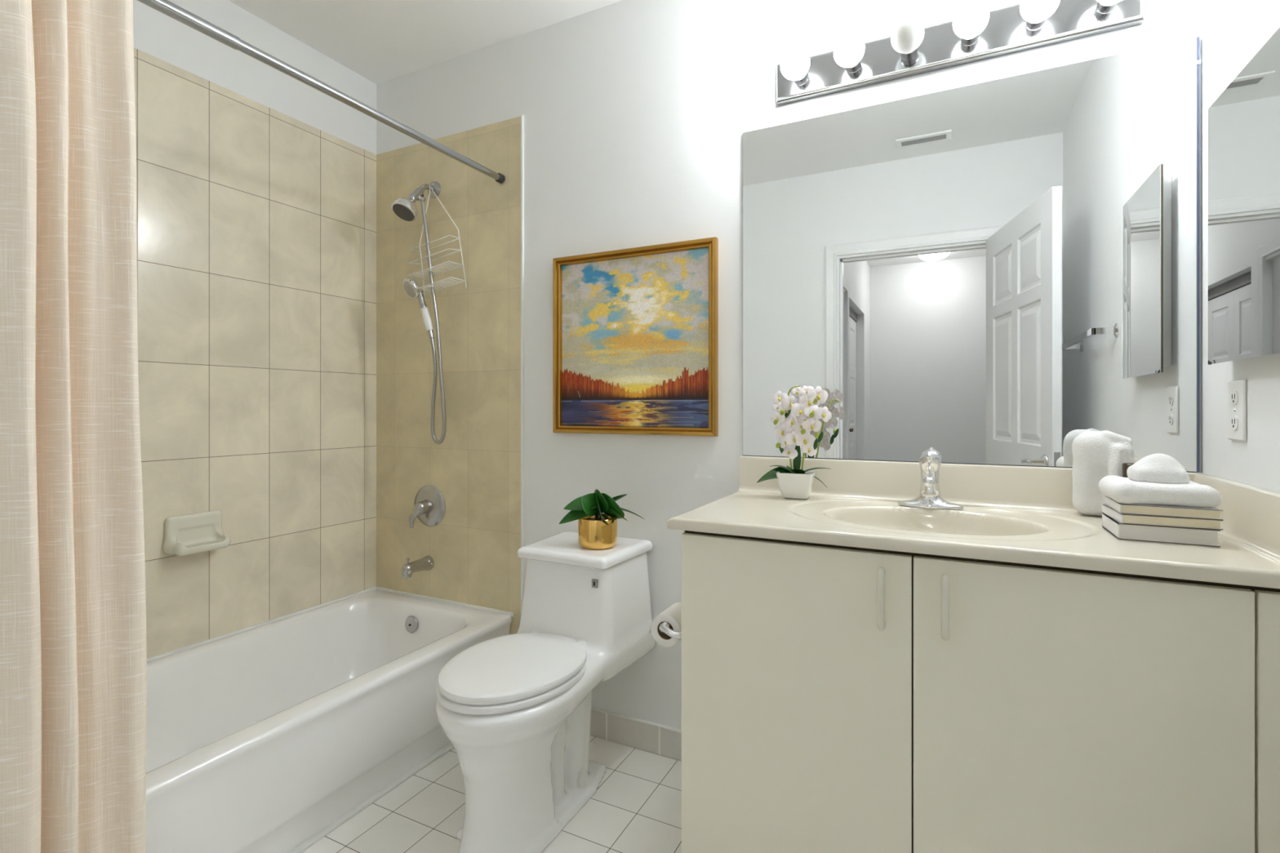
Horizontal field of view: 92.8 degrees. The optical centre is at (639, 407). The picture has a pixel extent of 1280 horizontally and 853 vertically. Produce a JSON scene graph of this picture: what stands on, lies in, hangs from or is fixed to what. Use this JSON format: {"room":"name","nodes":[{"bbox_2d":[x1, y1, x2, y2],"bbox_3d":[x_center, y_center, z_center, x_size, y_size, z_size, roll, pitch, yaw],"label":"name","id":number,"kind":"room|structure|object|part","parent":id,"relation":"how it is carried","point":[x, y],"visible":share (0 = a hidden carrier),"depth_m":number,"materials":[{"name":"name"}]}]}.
{"room":"bathroom","nodes":[
{"label":"bathroom","id":0,"kind":"room"},
{"bbox_2d":[133,0,376,154],"bbox_3d":[-1.579,-0.122,1.845,0.100,2.532,1.987,0,0,27],"label":"wall","id":1,"kind":"structure","parent":0,"point":[157,34],"depth_m":2.18,"materials":[{"name":"paint"}]},
{"bbox_2d":[162,510,231,555],"bbox_3d":[-1.414,0.404,1.959,0.078,0.120,0.176,0,0,27],"label":"soap dish","id":2,"kind":"object","parent":1,"relation":"attached to","point":[198,532],"visible":1,"depth_m":1.95,"materials":[{"name":"ceramic"}]},
{"bbox_2d":[133,47,376,658],"bbox_3d":[-1.474,-0.154,1.935,0.006,1.856,1.530,0,0,27],"label":"tile wall","id":3,"kind":"structure","parent":1,"relation":"attached to","point":[256,223],"depth_m":2.13,"materials":[{"name":"tile"}]},
{"bbox_2d":[146,586,514,662],"bbox_3d":[-1.142,0.775,1.766,0.738,0.014,1.522,0,0,27],"label":"trim","id":4,"kind":"structure","parent":1,"relation":"attached to","point":[512,614],"depth_m":2.30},
{"bbox_2d":[228,0,622,84],"bbox_3d":[-0.850,-1.438,-0.098,3.150,0.100,4.800,0,0,27],"label":"ceiling","id":5,"kind":"structure","parent":0,"point":[380,41],"depth_m":2.21,"materials":[{"name":"paint"}]},
{"bbox_2d":[301,735,681,852],"bbox_3d":[-0.850,1.194,-0.098,3.150,0.100,4.800,0,0,27],"label":"floor","id":6,"kind":"structure","parent":0,"point":[636,806],"depth_m":1.71,"materials":[{"name":"tile"}]},
{"bbox_2d":[145,589,511,852],"bbox_3d":[-1.144,0.960,1.766,0.735,0.368,1.521,0,0,27],"label":"bathtub","id":7,"kind":"object","parent":6,"relation":"on","point":[260,739],"visible":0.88,"depth_m":1.83,"materials":[{"name":"ceramic"}]},
{"bbox_2d":[287,742,453,852],"bbox_3d":[-0.857,1.139,1.614,0.023,0.010,1.508,0,0,27],"label":"trim","id":8,"kind":"structure","parent":7,"relation":"attached to","point":[304,846],"depth_m":1.75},
{"bbox_3d":[-0.889,0.844,2.369,0.066,0.066,0.014,0,0,27],"label":"overflow plate","id":9,"kind":"part","parent":7,"relation":"part of","materials":[{"name":"silver metal"}]},
{"bbox_2d":[435,531,656,852],"bbox_3d":[-0.276,0.791,1.774,0.391,0.706,0.736,0,0,27],"label":"toilet","id":10,"kind":"object","parent":6,"relation":"on","point":[514,709],"visible":0.98,"depth_m":1.66,"materials":[{"name":"ceramic"}]},
{"bbox_3d":[-0.342,0.697,1.656,0.354,0.025,0.441,0,0,27],"label":"seat","id":11,"kind":"part","parent":10,"relation":"part of","materials":[{"name":"plastic"}]},
{"bbox_3d":[-0.178,0.454,1.968,0.354,0.034,0.302,0,0,27],"label":"tank lid","id":12,"kind":"part","parent":10,"relation":"part of","materials":[{"name":"ceramic"}]},
{"bbox_2d":[559,488,644,550],"bbox_3d":[-0.119,0.345,1.909,0.238,0.184,0.131,0,0,27],"label":"potted plant","id":13,"kind":"object","parent":10,"relation":"on","point":[597,513],"visible":1,"depth_m":1.89,"materials":[{"name":"green plant"}]},
{"bbox_3d":[-0.133,0.392,1.920,0.124,0.092,0.124,0,0,27],"label":"gold pot","id":14,"kind":"part","parent":13,"relation":"part of","materials":[{"name":"gold metal"}]},
{"bbox_3d":[-0.132,0.335,1.916,0.021,0.066,0.031,0,0,-13],"label":"stem","id":15,"kind":"part","parent":13,"relation":"part of","materials":[{"name":"green plant"}]},
{"bbox_2d":[681,530,1279,852],"bbox_3d":[0.681,0.713,1.386,1.071,0.862,0.546,0,0,27],"label":"vanity cabinet","id":16,"kind":"object","parent":6,"relation":"on","point":[836,699],"visible":1,"depth_m":1.15,"materials":[{"name":"laminate"}]},
{"bbox_2d":[659,622,681,639],"bbox_3d":[0.107,0.552,1.526,0.082,0.048,0.126,0,0,27],"label":"toilet paper holder","id":17,"kind":"object","parent":16,"relation":"attached to","point":[664,627],"visible":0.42,"depth_m":1.48,"materials":[{"name":"silver metal"}]},
{"bbox_2d":[648,602,681,647],"bbox_3d":[0.083,0.552,1.555,0.088,0.080,0.104,0,0,27],"label":"toilet paper roll","id":18,"kind":"object","parent":17,"relation":"hanging from","point":[672,615],"visible":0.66,"depth_m":1.51,"materials":[{"name":"paper"}]},
{"bbox_3d":[0.082,0.541,1.545,0.021,0.021,0.114,0,0,27],"label":"holder rod","id":19,"kind":"part","parent":17,"relation":"part of","materials":[{"name":"silver metal"}]},
{"bbox_3d":[0.318,0.676,1.311,0.488,0.766,0.018,0,0,27],"label":"cabinet door","id":20,"kind":"part","parent":16,"relation":"part of","materials":[{"name":"laminate"}]},
{"bbox_3d":[0.475,0.378,1.203,0.013,0.125,0.034,0,0,27],"label":"door handle","id":21,"kind":"part","parent":16,"relation":"part of","materials":[{"name":"plastic"}]},
{"bbox_3d":[0.576,0.378,1.152,0.013,0.125,0.034,0,0,27],"label":"door handle","id":22,"kind":"part","parent":16,"relation":"part of","materials":[{"name":"plastic"}]},
{"bbox_2d":[666,455,1279,588],"bbox_3d":[0.675,0.274,1.403,1.097,0.249,0.546,0,0,27],"label":"countertop","id":23,"kind":"structure","parent":16,"relation":"on","point":[1009,513],"depth_m":1.37,"materials":[{"name":"stone"}]},
{"bbox_2d":[756,385,831,499],"bbox_3d":[0.435,0.096,1.706,0.204,0.315,0.121,0,0,27],"label":"potted orchid","id":24,"kind":"object","parent":23,"relation":"on","point":[795,483],"visible":1,"depth_m":1.68,"materials":[{"name":"white plant"}]},
{"bbox_3d":[0.388,-0.001,1.704,0.037,0.029,0.004,23,-9,31],"label":"flower","id":25,"kind":"part","parent":24,"relation":"part of","materials":[{"name":"white plant"}]},
{"bbox_3d":[0.380,0.029,1.683,0.042,0.033,0.004,-17,-3,29],"label":"flower","id":26,"kind":"part","parent":24,"relation":"part of","materials":[{"name":"white plant"}]},
{"bbox_3d":[0.387,-0.028,1.689,0.047,0.037,0.005,-9,-11,24],"label":"flower","id":27,"kind":"part","parent":24,"relation":"part of","materials":[{"name":"white plant"}]},
{"bbox_3d":[0.398,0.064,1.700,0.052,0.041,0.005,-7,5,27],"label":"flower","id":28,"kind":"part","parent":24,"relation":"part of","materials":[{"name":"white plant"}]},
{"bbox_3d":[0.404,0.004,1.694,0.052,0.041,0.005,-26,-8,8],"label":"flower","id":29,"kind":"part","parent":24,"relation":"part of","materials":[{"name":"white plant"}]},
{"bbox_3d":[0.408,0.094,1.695,0.052,0.041,0.005,0,-17,22],"label":"flower","id":30,"kind":"part","parent":24,"relation":"part of","materials":[{"name":"white plant"}]},
{"bbox_3d":[0.416,0.123,1.694,0.047,0.037,0.005,23,-16,16],"label":"flower","id":31,"kind":"part","parent":24,"relation":"part of","materials":[{"name":"white plant"}]},
{"bbox_3d":[0.417,-0.012,1.677,0.055,0.043,0.005,-2,12,3],"label":"flower","id":32,"kind":"part","parent":24,"relation":"part of","materials":[{"name":"white plant"}]},
{"bbox_3d":[0.426,0.085,1.681,0.052,0.041,0.005,5,-14,10],"label":"flower","id":33,"kind":"part","parent":24,"relation":"part of","materials":[{"name":"white plant"}]},
{"bbox_3d":[0.426,0.038,1.694,0.058,0.045,0.006,27,-6,11],"label":"flower","id":34,"kind":"part","parent":24,"relation":"part of","materials":[{"name":"white plant"}]},
{"bbox_3d":[0.422,0.067,1.690,0.026,0.254,0.058,0,0,-9],"label":"flower stem","id":35,"kind":"part","parent":24,"relation":"part of","materials":[{"name":"plant"}]},
{"bbox_3d":[0.436,-0.045,1.690,0.042,0.033,0.004,9,-8,15],"label":"flower","id":36,"kind":"part","parent":24,"relation":"part of","materials":[{"name":"white plant"}]},
{"bbox_3d":[0.440,0.217,1.713,0.102,0.072,0.102,0,0,27],"label":"ceramic pot","id":37,"kind":"part","parent":24,"relation":"part of","materials":[{"name":"white ceramic"}]},
{"bbox_3d":[0.447,0.050,1.685,0.060,0.047,0.006,-23,-33,16],"label":"flower","id":38,"kind":"part","parent":24,"relation":"part of","materials":[{"name":"white plant"}]},
{"bbox_3d":[0.440,0.007,1.661,0.058,0.045,0.006,23,1,11],"label":"flower","id":39,"kind":"part","parent":24,"relation":"part of","materials":[{"name":"white plant"}]},
{"bbox_3d":[0.455,0.024,1.681,0.052,0.041,0.005,4,9,10],"label":"flower","id":40,"kind":"part","parent":24,"relation":"part of","materials":[{"name":"white plant"}]},
{"bbox_3d":[0.471,0.084,1.673,0.011,0.220,0.086,0,0,-27],"label":"flower stem","id":41,"kind":"part","parent":24,"relation":"part of","materials":[{"name":"green plant"}]},
{"bbox_3d":[0.453,0.086,1.668,0.058,0.045,0.006,11,8,3],"label":"flower","id":42,"kind":"part","parent":24,"relation":"part of","materials":[{"name":"white plant"}]},
{"bbox_3d":[0.455,-0.045,1.666,0.042,0.033,0.004,-26,-22,8],"label":"flower","id":43,"kind":"part","parent":24,"relation":"part of","materials":[{"name":"white plant"}]},
{"bbox_3d":[0.466,0.113,1.673,0.047,0.037,0.005,29,4,-3],"label":"flower","id":44,"kind":"part","parent":24,"relation":"part of","materials":[{"name":"white plant"}]},
{"bbox_3d":[0.462,-0.018,1.659,0.058,0.045,0.006,10,2,6],"label":"flower","id":45,"kind":"part","parent":24,"relation":"part of","materials":[{"name":"white plant"}]},
{"bbox_3d":[0.470,0.010,1.647,0.052,0.041,0.005,23,-21,19],"label":"flower","id":46,"kind":"part","parent":24,"relation":"part of","materials":[{"name":"white plant"}]},
{"bbox_3d":[0.464,0.046,1.645,0.052,0.041,0.005,-4,10,8],"label":"flower","id":47,"kind":"part","parent":24,"relation":"part of","materials":[{"name":"white plant"}]},
{"bbox_3d":[0.476,-0.034,1.631,0.058,0.045,0.006,5,2,-3],"label":"flower","id":48,"kind":"part","parent":24,"relation":"part of","materials":[{"name":"white plant"}]},
{"bbox_3d":[0.493,0.017,1.636,0.050,0.039,0.005,23,-2,-6],"label":"flower","id":49,"kind":"part","parent":24,"relation":"part of","materials":[{"name":"white plant"}]},
{"bbox_2d":[897,453,963,509],"bbox_3d":[0.749,0.186,1.561,0.124,0.142,0.126,0,0,-13],"label":"faucet","id":50,"kind":"object","parent":23,"relation":"on","point":[929,497],"visible":1,"depth_m":1.55,"materials":[{"name":"silver metal"}]},
{"bbox_3d":[0.740,0.164,1.558,0.053,0.097,0.088,0,0,27],"label":"handle","id":51,"kind":"part","parent":50,"relation":"part of","materials":[{"name":"silver metal"}]},
{"bbox_2d":[1071,430,1134,516],"bbox_3d":[1.077,0.153,1.417,0.115,0.200,0.088,0,0,27],"label":"rolled towel","id":52,"kind":"object","parent":23,"relation":"on","point":[1096,455],"visible":0.66,"depth_m":1.41,"materials":[{"name":"white fabric"}]},
{"bbox_2d":[1121,462,1134,477],"bbox_3d":[1.083,0.189,1.335,0.043,0.130,0.043,0,0,27],"label":"metal cup","id":53,"kind":"object","parent":23,"relation":"on","point":[1125,466],"visible":0.19,"depth_m":1.34,"materials":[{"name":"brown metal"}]},
{"bbox_2d":[1102,512,1220,546],"bbox_3d":[1.018,0.238,1.202,0.149,0.030,0.138,0,0,27],"label":"book","id":54,"kind":"object","parent":23,"relation":"on","point":[1194,536],"visible":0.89,"depth_m":1.15,"materials":[{"name":"white paper"}]},
{"bbox_2d":[1102,503,1222,529],"bbox_3d":[1.020,0.214,1.201,0.149,0.018,0.138,0,0,25],"label":"book","id":55,"kind":"object","parent":54,"relation":"on","point":[1135,519],"visible":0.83,"depth_m":1.15,"materials":[{"name":"beige paper"}]},
{"bbox_2d":[1105,495,1222,519],"bbox_3d":[1.022,0.196,1.200,0.149,0.018,0.138,0,0,28],"label":"book","id":56,"kind":"object","parent":55,"relation":"on","point":[1163,510],"visible":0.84,"depth_m":1.15,"materials":[{"name":"beige paper"}]},
{"bbox_2d":[1098,475,1221,508],"bbox_3d":[1.021,0.164,1.207,0.162,0.044,0.159,0,0,27],"label":"folded towel","id":57,"kind":"object","parent":56,"relation":"on","point":[1122,490],"visible":0.91,"depth_m":1.15,"materials":[{"name":"white fabric"}]},
{"bbox_2d":[1127,453,1190,484],"bbox_3d":[1.030,0.119,1.212,0.092,0.055,0.090,0,0,27],"label":"washcloth","id":58,"kind":"object","parent":57,"relation":"on","point":[1154,468],"visible":1,"depth_m":1.19,"materials":[{"name":"white fabric"}]},
{"bbox_3d":[0.760,0.676,1.088,0.496,0.766,0.018,0,0,27],"label":"cabinet door","id":59,"kind":"part","parent":16,"relation":"part of","materials":[{"name":"laminate"}]},
{"bbox_3d":[1.020,0.676,0.957,0.079,0.766,0.018,0,0,27],"label":"filler panel","id":60,"kind":"part","parent":16,"relation":"part of","materials":[{"name":"laminate"}]},
{"bbox_2d":[376,0,1201,729],"bbox_3d":[0.252,-0.122,1.978,3.050,2.532,0.100,0,0,27],"label":"wall","id":61,"kind":"structure","parent":0,"point":[637,113],"depth_m":2.03,"materials":[{"name":"paint"}]},
{"bbox_2d":[391,181,440,222],"bbox_3d":[-0.877,-0.816,2.377,0.098,0.192,0.193,0,0,27],"label":"shower","id":62,"kind":"object","parent":61,"relation":"attached to","point":[406,209],"visible":0.99,"depth_m":2.34,"materials":[{"name":"silver metal"}]},
{"bbox_3d":[-0.903,-0.743,2.328,0.086,0.047,0.074,0,0,27],"label":"nozzle plate","id":63,"kind":"part","parent":62,"relation":"part of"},
{"bbox_2d":[403,200,445,444],"bbox_3d":[-0.843,-0.338,2.365,0.176,0.963,0.072,0,0,16],"label":"shower","id":64,"kind":"object","parent":62,"relation":"hanging from","point":[411,285],"visible":1,"depth_m":2.36,"materials":[{"name":"metal"}]},
{"bbox_3d":[-0.851,-0.861,2.418,0.021,0.057,0.089,0,0,27],"label":"shower arm","id":65,"kind":"part","parent":62,"relation":"part of","materials":[{"name":"silver metal"}]},
{"bbox_2d":[408,184,466,302],"bbox_3d":[-0.793,-0.653,2.362,0.249,0.464,0.079,0,0,27],"label":"shower caddy","id":66,"kind":"object","parent":62,"relation":"hanging from","point":[420,246],"visible":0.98,"depth_m":2.36,"materials":[{"name":"white plastic"}]},
{"bbox_3d":[-0.801,-0.637,2.381,0.208,0.035,0.054,0,0,27],"label":"rail","id":67,"kind":"part","parent":66,"relation":"part of","materials":[{"name":"white plastic"}]},
{"bbox_3d":[-0.798,-0.586,2.370,0.210,0.045,0.068,0,0,27],"label":"rail","id":68,"kind":"part","parent":66,"relation":"part of","materials":[{"name":"white plastic"}]},
{"bbox_2d":[408,261,462,279],"bbox_3d":[-0.792,-0.530,2.362,0.213,0.036,0.078,0,0,27],"label":"wire shelf","id":69,"kind":"object","parent":66,"relation":"attached to","point":[425,269],"depth_m":2.36,"materials":[{"name":"white metal"}]},
{"bbox_2d":[417,276,465,294],"bbox_3d":[-0.783,-0.469,2.357,0.216,0.037,0.078,0,0,27],"label":"wire shelf","id":70,"kind":"object","parent":66,"relation":"attached to","point":[433,283],"depth_m":2.34,"materials":[{"name":"white metal"}]},
{"bbox_2d":[401,555,434,578],"bbox_3d":[-0.886,0.627,2.417,0.059,0.078,0.131,0,0,27],"label":"tub spout","id":71,"kind":"object","parent":61,"relation":"attached to","point":[425,563],"visible":1,"depth_m":2.40,"materials":[{"name":"silver metal"}]},
{"bbox_2d":[408,484,445,528],"bbox_3d":[-0.868,0.399,2.438,0.168,0.168,0.075,0,0,27],"label":"shower valve","id":72,"kind":"object","parent":61,"relation":"attached to","point":[429,508],"visible":1,"depth_m":2.44,"materials":[{"name":"silver metal"}]},
{"bbox_3d":[-0.877,0.426,2.439,0.077,0.114,0.069,0,0,27],"label":"valve handle","id":73,"kind":"part","parent":72,"relation":"part of","materials":[{"name":"silver metal"}]},
{"bbox_2d":[376,115,520,634],"bbox_3d":[-0.785,0.031,2.441,0.769,2.226,0.006,0,0,27],"label":"tile wall","id":74,"kind":"structure","parent":61,"relation":"attached to","point":[476,468],"depth_m":2.41,"materials":[{"name":"tile"}]},
{"bbox_2d":[520,115,524,610],"bbox_3d":[-0.437,0.029,2.264,0.011,2.229,0.009,0,0,27],"label":"trim","id":75,"kind":"structure","parent":61,"relation":"attached to","point":[522,116],"depth_m":2.26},
{"bbox_2d":[552,236,718,436],"bbox_3d":[-0.033,-0.221,2.049,0.612,0.624,0.031,0,0,27],"label":"framed painting","id":76,"kind":"object","parent":61,"relation":"attached to","point":[635,330],"visible":1,"depth_m":2.04,"materials":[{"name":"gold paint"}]},
{"bbox_2d":[590,706,681,760],"bbox_3d":[-0.051,1.097,2.068,0.856,0.093,0.012,0,0,27],"label":"baseboard","id":77,"kind":"structure","parent":61,"relation":"attached to","point":[667,743],"depth_m":2.04,"materials":[{"name":"tile"}]},
{"bbox_2d":[776,0,1144,106],"bbox_3d":[0.770,-0.966,1.576,0.867,0.114,0.152,0,0,27],"label":"vanity light","id":78,"kind":"object","parent":61,"relation":"attached to","point":[975,33],"visible":1,"depth_m":1.57,"materials":[{"name":"metal"}]},
{"bbox_3d":[0.435,-0.960,1.708,0.080,0.080,0.086,0,0,27],"label":"globe bulb","id":79,"kind":"part","parent":78,"relation":"part of","materials":[{"name":"white glass"}]},
{"bbox_2d":[794,71,808,84],"bbox_3d":[0.463,-0.960,1.762,0.045,0.045,0.037,0,0,27],"label":"socket","id":80,"kind":"object","parent":78,"relation":"attached to","point":[804,80],"depth_m":1.76,"materials":[{"name":"silver metal"}]},
{"bbox_3d":[0.564,-0.960,1.643,0.080,0.080,0.086,0,0,27],"label":"globe bulb","id":81,"kind":"part","parent":78,"relation":"part of","materials":[{"name":"white glass"}]},
{"bbox_2d":[845,60,860,73],"bbox_3d":[0.591,-0.960,1.697,0.045,0.045,0.037,0,0,27],"label":"socket","id":82,"kind":"object","parent":78,"relation":"attached to","point":[855,68],"depth_m":1.70,"materials":[{"name":"silver metal"}]},
{"bbox_3d":[0.693,-0.960,1.578,0.080,0.080,0.086,0,0,27],"label":"globe bulb","id":83,"kind":"part","parent":78,"relation":"part of","materials":[{"name":"white glass"}]},
{"bbox_2d":[901,48,917,59],"bbox_3d":[0.720,-0.960,1.632,0.045,0.045,0.037,0,0,27],"label":"socket","id":84,"kind":"object","parent":78,"relation":"attached to","point":[913,55],"depth_m":1.64,"materials":[{"name":"silver metal"}]},
{"bbox_2d":[960,34,978,45],"bbox_3d":[0.848,-0.960,1.567,0.045,0.045,0.037,0,0,27],"label":"socket","id":85,"kind":"object","parent":78,"relation":"attached to","point":[974,41],"depth_m":1.57,"materials":[{"name":"silver metal"}]},
{"bbox_3d":[0.821,-0.960,1.513,0.080,0.080,0.086,0,0,27],"label":"globe bulb","id":86,"kind":"part","parent":78,"relation":"part of","materials":[{"name":"white glass"}]},
{"bbox_2d":[1026,19,1045,30],"bbox_3d":[0.977,-0.960,1.503,0.045,0.045,0.037,0,0,27],"label":"socket","id":87,"kind":"object","parent":78,"relation":"attached to","point":[1041,25],"depth_m":1.51,"materials":[{"name":"silver metal"}]},
{"bbox_3d":[0.950,-0.960,1.449,0.080,0.080,0.086,0,0,27],"label":"globe bulb","id":88,"kind":"part","parent":78,"relation":"part of","materials":[{"name":"white glass"}]},
{"bbox_2d":[1096,1,1118,13],"bbox_3d":[1.105,-0.960,1.438,0.045,0.045,0.037,0,0,27],"label":"socket","id":89,"kind":"object","parent":78,"relation":"attached to","point":[1101,8],"depth_m":1.45,"materials":[{"name":"silver metal"}]},
{"bbox_3d":[1.078,-0.960,1.384,0.080,0.080,0.086,0,0,27],"label":"globe bulb","id":90,"kind":"part","parent":78,"relation":"part of","materials":[{"name":"white glass"}]},
{"bbox_2d":[737,455,1202,512],"bbox_3d":[0.793,0.203,1.630,1.090,0.107,0.034,0,0,27],"label":"backsplash","id":91,"kind":"structure","parent":61,"relation":"attached to","point":[1028,487],"depth_m":1.62,"materials":[{"name":"stone"}]},
{"bbox_2d":[742,35,1200,472],"bbox_3d":[0.800,-0.350,1.641,1.082,0.998,0.009,0,0,27],"label":"wall mirror","id":92,"kind":"object","parent":61,"relation":"attached to","point":[1005,271],"visible":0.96,"depth_m":1.59,"materials":[{"name":"silver glass"}]},
{"bbox_2d":[1201,0,1279,493],"bbox_3d":[0.909,-0.122,0.535,0.100,2.532,1.887,0,0,27],"label":"wall","id":93,"kind":"structure","parent":0,"point":[1233,32],"depth_m":1.25,"materials":[{"name":"paint"}]},
{"bbox_2d":[1227,379,1246,440],"bbox_3d":[1.194,0.006,1.222,0.008,0.120,0.078,0,0,27],"label":"wall outlet","id":94,"kind":"object","parent":93,"relation":"attached to","point":[1237,389],"visible":1,"depth_m":1.21,"materials":[{"name":"white plastic"}]},
{"bbox_2d":[1230,390,1238,404],"bbox_3d":[1.192,-0.019,1.223,0.002,0.029,0.034,0,0,27],"label":"receptacle","id":95,"kind":"object","parent":94,"relation":"attached to","point":[1233,393],"depth_m":1.22,"materials":[{"name":"white plastic"}]},
{"bbox_2d":[1230,415,1238,430],"bbox_3d":[1.192,0.031,1.223,0.002,0.029,0.034,0,0,27],"label":"receptacle","id":96,"kind":"object","parent":94,"relation":"attached to","point":[1233,419],"depth_m":1.22,"materials":[{"name":"white plastic"}]},
{"bbox_2d":[1208,26,1279,364],"bbox_3d":[1.112,-0.354,1.091,0.037,0.533,0.380,0,0,27],"label":"medicine cabinet","id":97,"kind":"object","parent":93,"relation":"attached to","point":[1244,120],"visible":1,"depth_m":1.11,"materials":[{"name":"silver metal"}]},
{"bbox_3d":[-1.548,-0.122,0.916,0.790,2.532,0.357,0,0,27],"label":"wall","id":98,"kind":"structure","parent":0,"visible":0},
{"bbox_2d":[137,0,505,183],"bbox_3d":[-0.864,-0.862,1.625,0.034,0.034,1.522,0,0,27],"label":"curtain rod","id":99,"kind":"object","parent":98,"relation":"attached to","point":[166,7],"visible":1,"depth_m":1.56,"materials":[{"name":"metal"}]},
{"bbox_2d":[0,0,146,852],"bbox_3d":[-1.083,0.116,1.082,0.216,1.936,0.343,0,0,27],"label":"shower curtain","id":100,"kind":"object","parent":99,"relation":"hanging from","point":[73,651],"visible":1,"depth_m":1.08,"materials":[{"name":"beige fabric"}]}
]}

